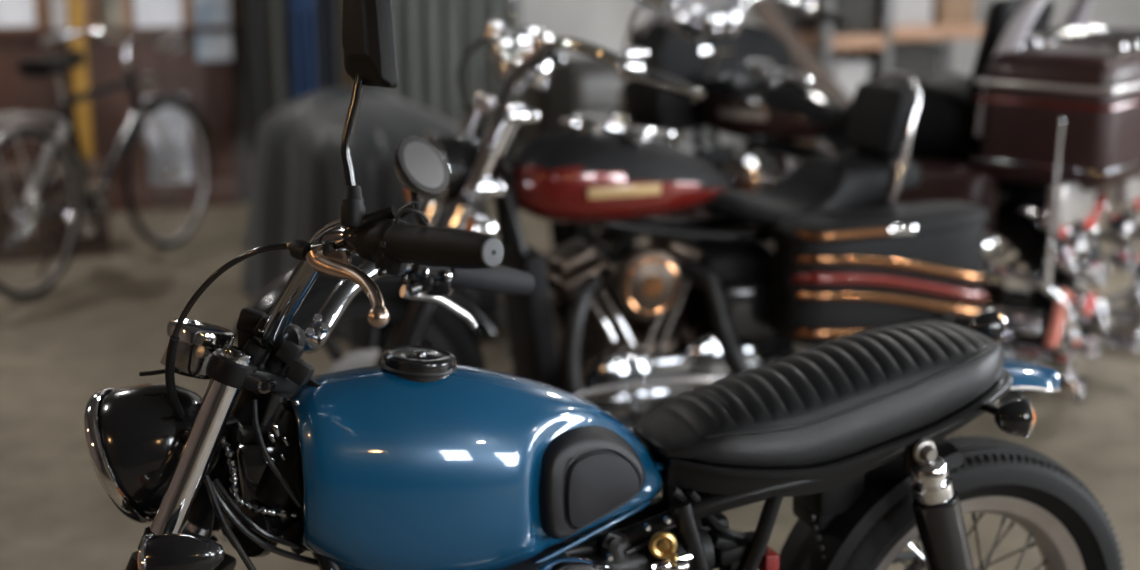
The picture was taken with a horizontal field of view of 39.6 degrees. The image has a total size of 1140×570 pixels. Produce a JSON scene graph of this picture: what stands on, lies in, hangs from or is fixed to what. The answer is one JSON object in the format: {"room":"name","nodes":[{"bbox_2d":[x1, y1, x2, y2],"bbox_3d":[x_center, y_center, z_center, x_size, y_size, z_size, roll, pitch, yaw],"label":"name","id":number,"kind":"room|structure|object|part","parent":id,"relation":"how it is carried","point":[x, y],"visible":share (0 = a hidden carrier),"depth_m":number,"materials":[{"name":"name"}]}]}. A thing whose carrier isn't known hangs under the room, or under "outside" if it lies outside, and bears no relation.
{"room":"motorcycle garage","nodes":[
{"label":"motorcycle garage","id":0,"kind":"room"},
{"bbox_2d":[0,185,1139,569],"bbox_3d":[1.260,0.773,3.646,13.000,0.100,11.500,-5,14,-20],"label":"floor","id":1,"kind":"structure","parent":0,"point":[103,323],"depth_m":5.27,"materials":[{"name":"concrete"}]},
{"bbox_2d":[0,158,111,262],"bbox_3d":[-2.391,-0.344,7.245,0.520,0.400,0.354,-5,14,-20],"label":"crate","id":2,"kind":"object","parent":1,"relation":"on","point":[99,244],"visible":0.69,"depth_m":7.10,"materials":[{"name":"brown wood"}]},
{"bbox_2d":[66,0,93,158],"bbox_3d":[-2.463,-1.710,7.797,0.075,2.800,0.070,-5,14,-20],"label":"post","id":3,"kind":"object","parent":1,"relation":"on","point":[75,14],"visible":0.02,"depth_m":7.93,"materials":[{"name":"metal"}]},
{"bbox_2d":[0,28,210,299],"bbox_3d":[-2.023,-0.560,6.809,0.620,1.027,1.735,4,14,18],"label":"bicycle","id":4,"kind":"object","parent":1,"relation":"on","point":[85,196],"visible":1,"depth_m":6.68,"materials":[{"name":"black metal"}]},
{"bbox_3d":[-2.098,-0.824,6.517,0.026,0.155,0.054,4,14,18],"label":"seat post","id":5,"kind":"part","parent":4,"relation":"part of","materials":[{"name":"silver metal"}]},
{"bbox_3d":[-2.242,-1.071,6.973,0.036,0.073,0.152,8,15,29],"label":"brake lever","id":6,"kind":"part","parent":4,"relation":"part of","materials":[{"name":"silver metal"}]},
{"bbox_3d":[-2.055,-0.594,6.702,0.138,0.590,0.850,4,14,18],"label":"frame","id":7,"kind":"part","parent":4,"relation":"part of","materials":[{"name":"black"}]},
{"bbox_3d":[-1.682,-1.027,6.791,0.036,0.073,0.152,2,14,6],"label":"brake lever","id":8,"kind":"part","parent":4,"relation":"part of","materials":[{"name":"silver metal"}]},
{"bbox_2d":[240,86,501,345],"bbox_3d":[-0.813,-0.343,6.163,0.768,0.860,1.397,-9,16,-33],"label":"cover","id":9,"kind":"object","parent":1,"relation":"on","point":[298,186],"visible":0.54,"depth_m":5.86,"materials":[{"name":"grey fabric"}]},
{"bbox_2d":[84,0,1123,569],"bbox_3d":[0.042,0.260,2.361,2.065,1.493,0.776,-5,14,-20],"label":"motorcycle","id":10,"kind":"object","parent":1,"relation":"on","point":[417,459],"visible":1,"depth_m":2.33,"materials":[{"name":"blue paint"}]},
{"bbox_3d":[-0.522,0.061,2.246,0.078,0.024,0.080,-5,14,-20],"label":"gauge glass","id":11,"kind":"part","parent":10,"relation":"part of","materials":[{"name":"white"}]},
{"bbox_2d":[243,317,313,385],"bbox_3d":[-0.406,0.091,2.201,0.102,0.096,0.041,2,14,9],"label":"switch","id":12,"kind":"object","parent":10,"relation":"attached to","point":[283,366],"depth_m":2.19,"materials":[{"name":"black plastic"}]},
{"bbox_3d":[-0.273,-0.008,1.964,0.036,0.061,0.175,-11,17,-38],"label":"clutch lever","id":13,"kind":"part","parent":10,"relation":"part of","materials":[{"name":"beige metal"}]},
{"bbox_3d":[-0.268,-0.193,1.971,0.025,0.198,0.052,7,15,27],"label":"mirror stem","id":14,"kind":"part","parent":10,"relation":"part of","materials":[{"name":"black"}]},
{"bbox_3d":[-0.192,-0.088,1.935,0.042,0.025,0.030,1,14,5],"label":"choke lever","id":15,"kind":"part","parent":10,"relation":"part of","materials":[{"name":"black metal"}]},
{"bbox_3d":[-0.230,-0.097,2.508,0.022,0.133,0.101,-6,15,-25],"label":"mirror stem","id":16,"kind":"part","parent":10,"relation":"part of","materials":[{"name":"black"}]},
{"bbox_2d":[404,142,443,187],"bbox_3d":[-0.233,-0.192,2.525,0.057,0.087,0.104,10,17,35],"label":"mirror glass","id":17,"kind":"object","parent":10,"relation":"attached to","point":[423,163],"depth_m":2.52,"materials":[{"name":"grey mirror"}]},
{"bbox_3d":[-0.207,0.036,2.513,0.149,0.096,0.015,-12,18,-41],"label":"brake lever","id":18,"kind":"part","parent":10,"relation":"part of","materials":[{"name":"grey metal"}]},
{"bbox_3d":[-0.130,0.266,2.393,0.582,0.324,0.278,-5,14,-20],"label":"fuel tank","id":19,"kind":"part","parent":10,"relation":"part of","materials":[{"name":"blue metal"}]},
{"bbox_3d":[0.048,0.303,2.357,0.131,0.111,0.018,-9,16,-33],"label":"pad panel","id":20,"kind":"part","parent":10,"relation":"part of","materials":[{"name":"black rubber"}]},
{"bbox_3d":[0.136,0.440,2.536,1.259,0.723,0.252,-5,14,-20],"label":"frame","id":21,"kind":"part","parent":10,"relation":"part of","materials":[{"name":"black paint"}]},
{"bbox_3d":[0.153,0.409,2.396,0.025,0.018,0.014,10,17,36],"label":"tap lever","id":22,"kind":"part","parent":10,"relation":"part of","materials":[{"name":"gold metal"}]},
{"bbox_3d":[0.417,0.167,2.577,0.636,0.169,0.262,-5,14,-20],"label":"seat","id":23,"kind":"part","parent":10,"relation":"part of","materials":[{"name":"black leather"}]},
{"bbox_3d":[0.419,0.221,2.591,0.618,0.148,0.272,-5,14,-20],"label":"seat","id":24,"kind":"part","parent":10,"relation":"part of","materials":[{"name":"black leather"}]},
{"bbox_3d":[0.414,0.584,2.769,0.687,0.195,0.018,-5,14,-20],"label":"chain","id":25,"kind":"part","parent":10,"relation":"part of","materials":[{"name":"metal"}]},
{"bbox_2d":[233,0,1015,431],"bbox_3d":[0.171,-0.157,4.226,2.158,1.439,1.068,-5,14,-20],"label":"motorcycle","id":26,"kind":"object","parent":1,"relation":"on","point":[676,316],"visible":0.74,"depth_m":4.11,"materials":[{"name":"black metal"}]},
{"bbox_3d":[-0.499,0.065,3.941,0.654,0.182,0.012,-5,14,-20],"label":"fender trim","id":27,"kind":"part","parent":26,"relation":"part of","materials":[{"name":"silver metal"}]},
{"bbox_3d":[-0.160,-0.777,4.433,0.026,0.155,0.072,-3,14,-11],"label":"mirror stem","id":28,"kind":"part","parent":26,"relation":"part of","materials":[{"name":"silver metal"}]},
{"bbox_3d":[0.056,0.183,4.517,0.499,0.094,0.018,-4,14,-17],"label":"shift rod","id":29,"kind":"part","parent":26,"relation":"part of","materials":[{"name":"metal"}]},
{"bbox_3d":[0.134,-0.296,4.179,0.616,0.243,0.301,-5,14,-20],"label":"fuel tank","id":30,"kind":"part","parent":26,"relation":"part of","materials":[{"name":"red metal"}]},
{"bbox_3d":[0.144,-0.585,3.633,0.026,0.155,0.072,-8,15,-29],"label":"mirror stem","id":31,"kind":"part","parent":26,"relation":"part of","materials":[{"name":"silver metal"}]},
{"bbox_3d":[0.165,0.368,4.103,0.320,0.044,0.250,-5,14,-20],"label":"footboard","id":32,"kind":"part","parent":26,"relation":"part of","materials":[{"name":"metal"}]},
{"bbox_3d":[0.400,0.042,4.361,1.258,0.698,0.304,-5,14,-20],"label":"frame","id":33,"kind":"part","parent":26,"relation":"part of","materials":[{"name":"black paint"}]},
{"bbox_3d":[0.216,0.284,4.096,0.499,0.094,0.018,-6,15,-22],"label":"shift rod","id":34,"kind":"part","parent":26,"relation":"part of","materials":[{"name":"silver metal"}]},
{"bbox_3d":[0.207,-0.471,3.649,0.212,0.084,0.043,2,14,9],"label":"lever","id":35,"kind":"part","parent":26,"relation":"part of","materials":[{"name":"silver metal"}]},
{"bbox_3d":[0.425,0.035,4.369,0.220,0.300,0.220,-5,14,-20],"label":"oil tank","id":36,"kind":"part","parent":26,"relation":"part of","materials":[{"name":"black metal"}]},
{"bbox_3d":[0.641,-0.261,4.380,0.700,0.180,0.336,-5,14,-20],"label":"seat","id":37,"kind":"part","parent":26,"relation":"part of","materials":[{"name":"black leather"}]},
{"bbox_3d":[0.853,0.148,4.193,0.579,0.125,0.077,-5,14,-20],"label":"bag rail","id":38,"kind":"part","parent":26,"relation":"part of","materials":[{"name":"gold metal"}]},
{"bbox_3d":[0.700,-0.131,4.050,0.255,0.024,0.065,-2,14,-7],"label":"bag rail","id":39,"kind":"part","parent":26,"relation":"part of","materials":[{"name":"gold metal"}]},
{"bbox_3d":[0.823,-0.171,4.191,0.600,0.068,0.204,-5,14,-20],"label":"saddlebag lid","id":40,"kind":"part","parent":26,"relation":"part of","materials":[{"name":"black"}]},
{"bbox_3d":[0.853,0.051,4.170,0.579,0.125,0.077,-5,14,-20],"label":"bag rail","id":41,"kind":"part","parent":26,"relation":"part of","materials":[{"name":"gold metal"}]},
{"bbox_3d":[0.853,0.007,4.158,0.584,0.132,0.082,-5,14,-20],"label":"bag rail","id":42,"kind":"part","parent":26,"relation":"part of","materials":[{"name":"red metal"}]},
{"bbox_3d":[0.853,-0.042,4.148,0.579,0.125,0.077,-5,14,-20],"label":"bag rail","id":43,"kind":"part","parent":26,"relation":"part of","materials":[{"name":"gold metal"}]},
{"bbox_3d":[1.141,0.012,4.635,0.025,0.120,0.180,-5,14,-20],"label":"plate","id":44,"kind":"part","parent":26,"relation":"part of","materials":[{"name":"red metal"}]},
{"bbox_2d":[542,55,712,151],"bbox_3d":[0.331,-0.885,8.797,0.840,0.730,0.585,-5,14,-20],"label":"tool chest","id":45,"kind":"object","parent":1,"relation":"on","point":[582,84],"visible":0.13,"depth_m":8.45,"materials":[{"name":"grey metal"}]},
{"bbox_3d":[0.422,-1.047,8.505,0.760,0.170,0.020,-5,14,-20],"label":"drawer","id":46,"kind":"part","parent":45,"relation":"part of","materials":[{"name":"grey metal"}]},
{"bbox_3d":[0.429,-1.072,8.480,0.500,0.020,0.020,-5,14,-20],"label":"drawer handle","id":47,"kind":"part","parent":45,"relation":"part of","materials":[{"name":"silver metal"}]},
{"bbox_3d":[0.422,-0.852,8.552,0.760,0.170,0.020,-5,14,-20],"label":"drawer","id":48,"kind":"part","parent":45,"relation":"part of","materials":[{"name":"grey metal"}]},
{"bbox_3d":[0.422,-0.658,8.598,0.760,0.170,0.020,-5,14,-20],"label":"drawer","id":49,"kind":"part","parent":45,"relation":"part of","materials":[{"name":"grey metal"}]},
{"bbox_2d":[750,0,850,106],"bbox_3d":[1.433,-1.071,8.709,1.100,1.202,0.064,-2,14,-8],"label":"plank","id":50,"kind":"object","parent":1,"relation":"on","point":[764,12],"visible":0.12,"depth_m":8.61,"materials":[{"name":"brown wood"}]},
{"bbox_2d":[816,0,833,148],"bbox_3d":[1.412,-1.951,8.588,0.160,2.900,0.160,-5,14,-20],"label":"steel pole","id":51,"kind":"object","parent":1,"relation":"on","point":[826,28],"visible":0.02,"depth_m":8.71,"materials":[{"name":"grey metal"}]},
{"bbox_2d":[550,0,1139,401],"bbox_3d":[0.842,-0.496,5.525,2.357,1.495,1.074,11,17,38],"label":"motorcycle","id":52,"kind":"object","parent":1,"relation":"on","point":[1032,138],"visible":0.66,"depth_m":4.98,"materials":[{"name":"black metal"}]},
{"bbox_2d":[618,86,622,111],"bbox_3d":[0.233,-0.668,5.740,0.128,0.126,0.128,-5,14,-20],"label":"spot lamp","id":53,"kind":"object","parent":52,"relation":"attached to","point":[620,96],"depth_m":5.72,"materials":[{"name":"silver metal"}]},
{"bbox_3d":[0.339,-0.973,5.254,0.026,0.155,0.072,8,15,29],"label":"mirror stem","id":54,"kind":"part","parent":52,"relation":"part of","materials":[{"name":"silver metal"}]},
{"bbox_3d":[0.361,-0.847,5.223,0.043,0.084,0.212,-5,14,-20],"label":"lever","id":55,"kind":"part","parent":52,"relation":"part of","materials":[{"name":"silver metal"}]},
{"bbox_3d":[0.525,-1.099,5.651,0.217,0.381,0.630,11,17,38],"label":"windshield trim","id":56,"kind":"part","parent":52,"relation":"part of","materials":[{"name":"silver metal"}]},
{"bbox_3d":[0.736,-0.631,5.583,0.616,0.243,0.301,11,17,38],"label":"fuel tank","id":57,"kind":"part","parent":52,"relation":"part of","materials":[{"name":"black metal"}]},
{"bbox_3d":[0.954,-0.229,5.493,1.258,0.698,0.304,11,17,38],"label":"frame","id":58,"kind":"part","parent":52,"relation":"part of","materials":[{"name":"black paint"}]},
{"bbox_3d":[1.151,-0.473,5.266,0.700,0.180,0.336,11,17,38],"label":"seat","id":59,"kind":"part","parent":52,"relation":"part of","materials":[{"name":"black leather"}]},
{"bbox_3d":[1.144,-0.577,5.248,0.520,0.260,0.400,11,17,38],"label":"rider backrest","id":60,"kind":"part","parent":52,"relation":"part of","materials":[{"name":"black leather"}]},
{"bbox_3d":[1.065,-0.370,5.024,0.600,0.068,0.204,11,17,38],"label":"saddlebag lid","id":61,"kind":"part","parent":52,"relation":"part of","materials":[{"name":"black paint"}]},
{"bbox_3d":[1.391,-0.461,5.405,0.600,0.068,0.204,11,17,38],"label":"saddlebag lid","id":62,"kind":"part","parent":52,"relation":"part of","materials":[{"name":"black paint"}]},
{"bbox_3d":[1.231,0.180,4.877,0.466,0.072,0.057,11,17,38],"label":"guard rail","id":63,"kind":"part","parent":52,"relation":"part of","materials":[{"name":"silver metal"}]},
{"bbox_3d":[1.688,0.052,5.412,0.466,0.072,0.057,11,17,38],"label":"guard rail","id":64,"kind":"part","parent":52,"relation":"part of","materials":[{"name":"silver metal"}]},
{"bbox_2d":[1038,210,1070,239],"bbox_3d":[1.445,-0.186,4.691,0.100,0.098,0.101,-5,14,-20],"label":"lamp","id":65,"kind":"object","parent":52,"relation":"attached to","point":[1063,233],"depth_m":4.67,"materials":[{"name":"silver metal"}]},
{"bbox_3d":[1.575,-0.634,4.867,0.430,0.020,0.590,11,17,38],"label":"trunk trim","id":66,"kind":"part","parent":52,"relation":"part of","materials":[{"name":"silver metal"}]},
{"bbox_2d":[976,95,1139,110],"bbox_3d":[1.575,-0.586,4.878,0.425,0.014,0.585,11,17,38],"label":"trim strip","id":67,"kind":"object","parent":52,"relation":"attached to","point":[995,102],"depth_m":4.65,"materials":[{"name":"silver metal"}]},
{"bbox_2d":[1052,248,1080,274],"bbox_3d":[1.474,-0.073,4.693,0.089,0.083,0.095,-5,14,-20],"label":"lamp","id":68,"kind":"object","parent":52,"relation":"on","point":[1068,260],"depth_m":4.67,"materials":[{"name":"silver metal"}]},
{"bbox_3d":[1.485,-0.247,4.688,0.050,0.130,0.260,11,17,38],"label":"bag trim","id":69,"kind":"part","parent":52,"relation":"part of","materials":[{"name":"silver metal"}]},
{"bbox_2d":[1057,227,1091,262],"bbox_3d":[1.532,-0.125,4.779,0.108,0.109,0.105,-5,14,-20],"label":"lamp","id":70,"kind":"object","parent":52,"relation":"on","point":[1081,238],"depth_m":4.75,"materials":[{"name":"silver metal"}]},
{"bbox_2d":[1069,290,1096,317],"bbox_3d":[1.531,0.052,4.728,0.092,0.087,0.097,-5,14,-20],"label":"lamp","id":71,"kind":"object","parent":52,"relation":"attached to","point":[1081,302],"depth_m":4.70,"materials":[{"name":"red metal"}]},
{"bbox_3d":[1.623,-0.066,4.961,0.025,0.120,0.180,11,17,38],"label":"plate","id":72,"kind":"part","parent":52,"relation":"part of","materials":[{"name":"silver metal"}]},
{"bbox_2d":[1069,335,1100,359],"bbox_3d":[1.535,0.181,4.702,0.083,0.074,0.092,-5,14,-20],"label":"lamp","id":73,"kind":"object","parent":52,"relation":"attached to","point":[1086,346],"depth_m":4.68,"materials":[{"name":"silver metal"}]},
{"bbox_2d":[1075,202,1099,230],"bbox_3d":[1.605,-0.207,4.951,0.119,0.119,0.118,-5,14,-20],"label":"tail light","id":74,"kind":"object","parent":52,"relation":"on","point":[1091,222],"depth_m":4.92,"materials":[{"name":"red plastic"}]},
{"bbox_2d":[1078,263,1108,287],"bbox_3d":[1.604,-0.035,4.832,0.086,0.078,0.094,-5,14,-20],"label":"lamp","id":75,"kind":"object","parent":52,"relation":"attached to","point":[1097,274],"depth_m":4.81,"materials":[{"name":"silver metal"}]},
{"bbox_2d":[1082,307,1113,334],"bbox_3d":[1.610,0.105,4.807,0.092,0.087,0.097,-5,14,-20],"label":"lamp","id":76,"kind":"object","parent":52,"relation":"attached to","point":[1101,320],"depth_m":4.78,"materials":[{"name":"silver metal"}]},
{"bbox_2d":[1106,209,1138,242],"bbox_3d":[1.774,-0.193,5.064,0.108,0.109,0.105,-5,14,-20],"label":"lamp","id":77,"kind":"object","parent":52,"relation":"on","point":[1124,224],"depth_m":5.03,"materials":[{"name":"silver metal"}]},
{"bbox_2d":[1108,250,1137,273],"bbox_3d":[1.757,-0.078,5.011,0.086,0.078,0.094,-5,14,-20],"label":"lamp","id":78,"kind":"object","parent":52,"relation":"attached to","point":[1124,260],"depth_m":4.99,"materials":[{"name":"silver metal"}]},
{"bbox_3d":[1.818,-0.340,5.077,0.050,0.130,0.260,11,17,38],"label":"bag trim","id":79,"kind":"part","parent":52,"relation":"part of","materials":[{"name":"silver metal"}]},
{"bbox_2d":[1124,199,1139,210],"bbox_3d":[1.828,-0.294,5.140,0.100,0.098,0.101,-5,14,-20],"label":"lamp","id":80,"kind":"object","parent":52,"relation":"attached to","point":[1135,204],"depth_m":5.11,"materials":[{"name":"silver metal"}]},
{"bbox_2d":[1129,261,1139,278],"bbox_3d":[1.849,-0.042,5.121,0.082,0.080,0.080,11,17,38],"label":"lamp","id":81,"kind":"object","parent":52,"relation":"attached to","point":[1136,273],"depth_m":5.10,"materials":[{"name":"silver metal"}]},
{"bbox_2d":[1134,219,1139,239],"bbox_3d":[1.844,-0.182,5.146,0.082,0.076,0.076,11,17,38],"label":"lamp","id":82,"kind":"object","parent":52,"relation":"on","point":[1137,232],"depth_m":5.11,"materials":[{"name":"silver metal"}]},
{"bbox_2d":[788,0,993,149],"bbox_3d":[1.871,-1.737,9.198,1.108,2.200,0.440,-5,14,-20],"label":"shelving rack","id":83,"kind":"object","parent":1,"relation":"on","point":[883,36],"visible":0.11,"depth_m":9.09,"materials":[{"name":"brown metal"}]},
{"bbox_2d":[809,56,870,99],"bbox_3d":[1.555,-1.105,9.251,0.237,0.425,0.356,-5,14,-20],"label":"box","id":84,"kind":"object","parent":83,"relation":"on","point":[848,73],"visible":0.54,"depth_m":9.07,"materials":[{"name":"grey"}]},
{"bbox_3d":[1.555,-1.277,9.210,0.237,0.070,0.356,-5,14,-20],"label":"lid","id":85,"kind":"part","parent":84,"relation":"part of","materials":[{"name":"grey"}]},
{"bbox_2d":[806,0,874,34],"bbox_3d":[1.562,-1.659,9.121,0.276,0.405,0.356,-5,14,-20],"label":"box","id":86,"kind":"object","parent":83,"relation":"on","point":[862,12],"visible":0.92,"depth_m":9.00,"materials":[{"name":"grey cardboard"}]},
{"bbox_2d":[856,40,941,81],"bbox_3d":[1.936,-1.298,9.350,0.371,0.275,0.356,-5,14,-20],"label":"box","id":87,"kind":"object","parent":83,"relation":"on","point":[916,58],"visible":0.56,"depth_m":9.20,"materials":[{"name":"grey"}]},
{"bbox_3d":[1.936,-1.397,9.326,0.371,0.070,0.356,-5,14,-20],"label":"lid","id":88,"kind":"part","parent":87,"relation":"part of","materials":[{"name":"grey"}]},
{"bbox_2d":[874,0,932,25],"bbox_3d":[1.917,-1.710,9.244,0.277,0.365,0.356,-5,14,-20],"label":"box","id":89,"kind":"object","parent":83,"relation":"on","point":[906,12],"visible":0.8,"depth_m":9.12,"materials":[{"name":"grey cardboard"}]},
{"bbox_2d":[932,0,975,24],"bbox_3d":[2.205,-1.730,9.349,0.249,0.355,0.356,-5,14,-20],"label":"box","id":90,"kind":"object","parent":83,"relation":"on","point":[944,12],"visible":0.71,"depth_m":9.22,"materials":[{"name":"brown cardboard"}]},
{"bbox_2d":[231,0,1139,202],"bbox_3d":[-0.755,-2.439,8.481,13.000,3.900,0.120,-5,14,-20],"label":"wall","id":91,"kind":"structure","parent":0,"point":[602,23],"depth_m":8.95,"materials":[{"name":"grey paint"}]},
{"bbox_2d":[0,0,35,26],"bbox_3d":[-2.794,-1.511,7.807,0.270,0.469,0.006,-5,14,-20],"label":"poster","id":92,"kind":"object","parent":91,"relation":"attached to","point":[13,13],"visible":1,"depth_m":7.86,"materials":[{"name":"paper"}]},
{"bbox_2d":[35,0,44,29],"bbox_3d":[-2.649,-1.815,7.806,0.035,1.100,0.030,-5,14,-20],"label":"batten","id":93,"kind":"object","parent":91,"relation":"attached to","point":[39,3],"visible":1,"depth_m":7.90,"materials":[{"name":"brown wood"}]},
{"bbox_2d":[50,0,67,28],"bbox_3d":[-2.540,-1.518,7.902,0.117,0.497,0.006,-5,14,-20],"label":"poster","id":94,"kind":"object","parent":91,"relation":"attached to","point":[58,7],"visible":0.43,"depth_m":7.93,"materials":[{"name":"paper"}]},
{"bbox_2d":[102,0,124,40],"bbox_3d":[-2.313,-1.488,7.995,0.104,0.499,0.006,-5,14,-20],"label":"poster","id":95,"kind":"object","parent":91,"relation":"attached to","point":[113,10],"visible":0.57,"depth_m":8.02,"materials":[{"name":"paper"}]},
{"bbox_2d":[0,25,238,212],"bbox_3d":[-2.445,-0.837,8.122,1.430,0.950,0.060,-5,14,-20],"label":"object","id":96,"kind":"structure","parent":91,"relation":"attached to","point":[207,85],"depth_m":8.18,"materials":[{"name":"brown wood"}]},
{"bbox_2d":[0,0,238,29],"bbox_3d":[-2.413,-1.842,7.919,1.446,1.100,0.016,-5,14,-20],"label":"trim","id":97,"kind":"structure","parent":91,"relation":"attached to","point":[92,9],"depth_m":8.03,"materials":[{"name":"brown wood"}]},
{"bbox_2d":[123,0,131,27],"bbox_3d":[-2.255,-1.849,7.947,0.035,1.100,0.030,-5,14,-20],"label":"batten","id":98,"kind":"object","parent":91,"relation":"attached to","point":[127,12],"visible":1,"depth_m":8.05,"materials":[{"name":"brown wood"}]},
{"bbox_2d":[134,0,182,26],"bbox_3d":[-2.106,-1.516,8.067,0.235,0.475,0.006,-5,14,-20],"label":"poster","id":99,"kind":"object","parent":91,"relation":"attached to","point":[148,13],"visible":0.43,"depth_m":8.10,"materials":[{"name":"paper"}]},
{"bbox_2d":[143,94,193,183],"bbox_3d":[-2.093,-0.757,8.259,0.237,0.474,0.006,-5,14,-20],"label":"poster","id":100,"kind":"object","parent":91,"relation":"attached to","point":[170,113],"visible":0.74,"depth_m":8.26,"materials":[{"name":"paper"}]},
{"bbox_2d":[194,0,232,60],"bbox_3d":[-1.849,-1.492,8.171,0.184,0.664,0.006,-5,14,-20],"label":"poster","id":101,"kind":"object","parent":91,"relation":"attached to","point":[209,46],"visible":1,"depth_m":8.21,"materials":[{"name":"paper"}]},
{"bbox_2d":[376,0,520,181],"bbox_3d":[-0.660,-1.867,8.450,0.827,2.700,0.088,-5,14,-20],"label":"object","id":102,"kind":"structure","parent":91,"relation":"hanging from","point":[432,37],"depth_m":8.59,"materials":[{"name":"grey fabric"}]},
{"bbox_3d":[-1.437,-2.258,8.065,0.763,0.027,0.244,-5,14,-20],"label":"rail","id":103,"kind":"object","parent":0,"visible":0},
{"bbox_2d":[270,0,284,109],"bbox_3d":[-1.509,-1.494,8.105,0.049,1.461,0.157,-5,14,-20],"label":"jacket","id":104,"kind":"object","parent":103,"relation":"hanging from","point":[276,14],"visible":0.77,"depth_m":8.13,"materials":[{"name":"grey fabric"}]},
{"bbox_2d":[288,0,317,100],"bbox_3d":[-1.383,-1.543,8.136,0.142,1.380,0.142,-5,14,-20],"label":"overalls","id":105,"kind":"object","parent":103,"relation":"hanging from","point":[302,17],"visible":0.85,"depth_m":8.18,"materials":[{"name":"blue fabric"}]},
{"bbox_3d":[-1.416,-1.174,8.214,0.071,0.626,0.112,-5,14,-20],"label":"trouser leg","id":106,"kind":"part","parent":105,"relation":"part of","materials":[{"name":"blue fabric"}]},
{"bbox_3d":[-1.351,-1.179,8.236,0.071,0.626,0.110,-5,14,-20],"label":"trouser leg","id":107,"kind":"part","parent":105,"relation":"part of","materials":[{"name":"blue fabric"}]},
{"bbox_2d":[320,0,337,89],"bbox_3d":[-1.257,-1.568,8.183,0.071,1.352,0.158,-5,14,-20],"label":"coat","id":108,"kind":"object","parent":103,"relation":"hanging from","point":[328,21],"visible":0.8,"depth_m":8.21,"materials":[{"name":"black fabric"}]},
{"bbox_2d":[340,0,353,86],"bbox_3d":[-1.151,-1.573,8.217,0.096,1.358,0.158,-5,14,-20],"label":"jacket","id":109,"kind":"object","parent":103,"relation":"hanging from","point":[347,81],"visible":0.18,"depth_m":8.28,"materials":[{"name":"brown fabric"}]}
]}

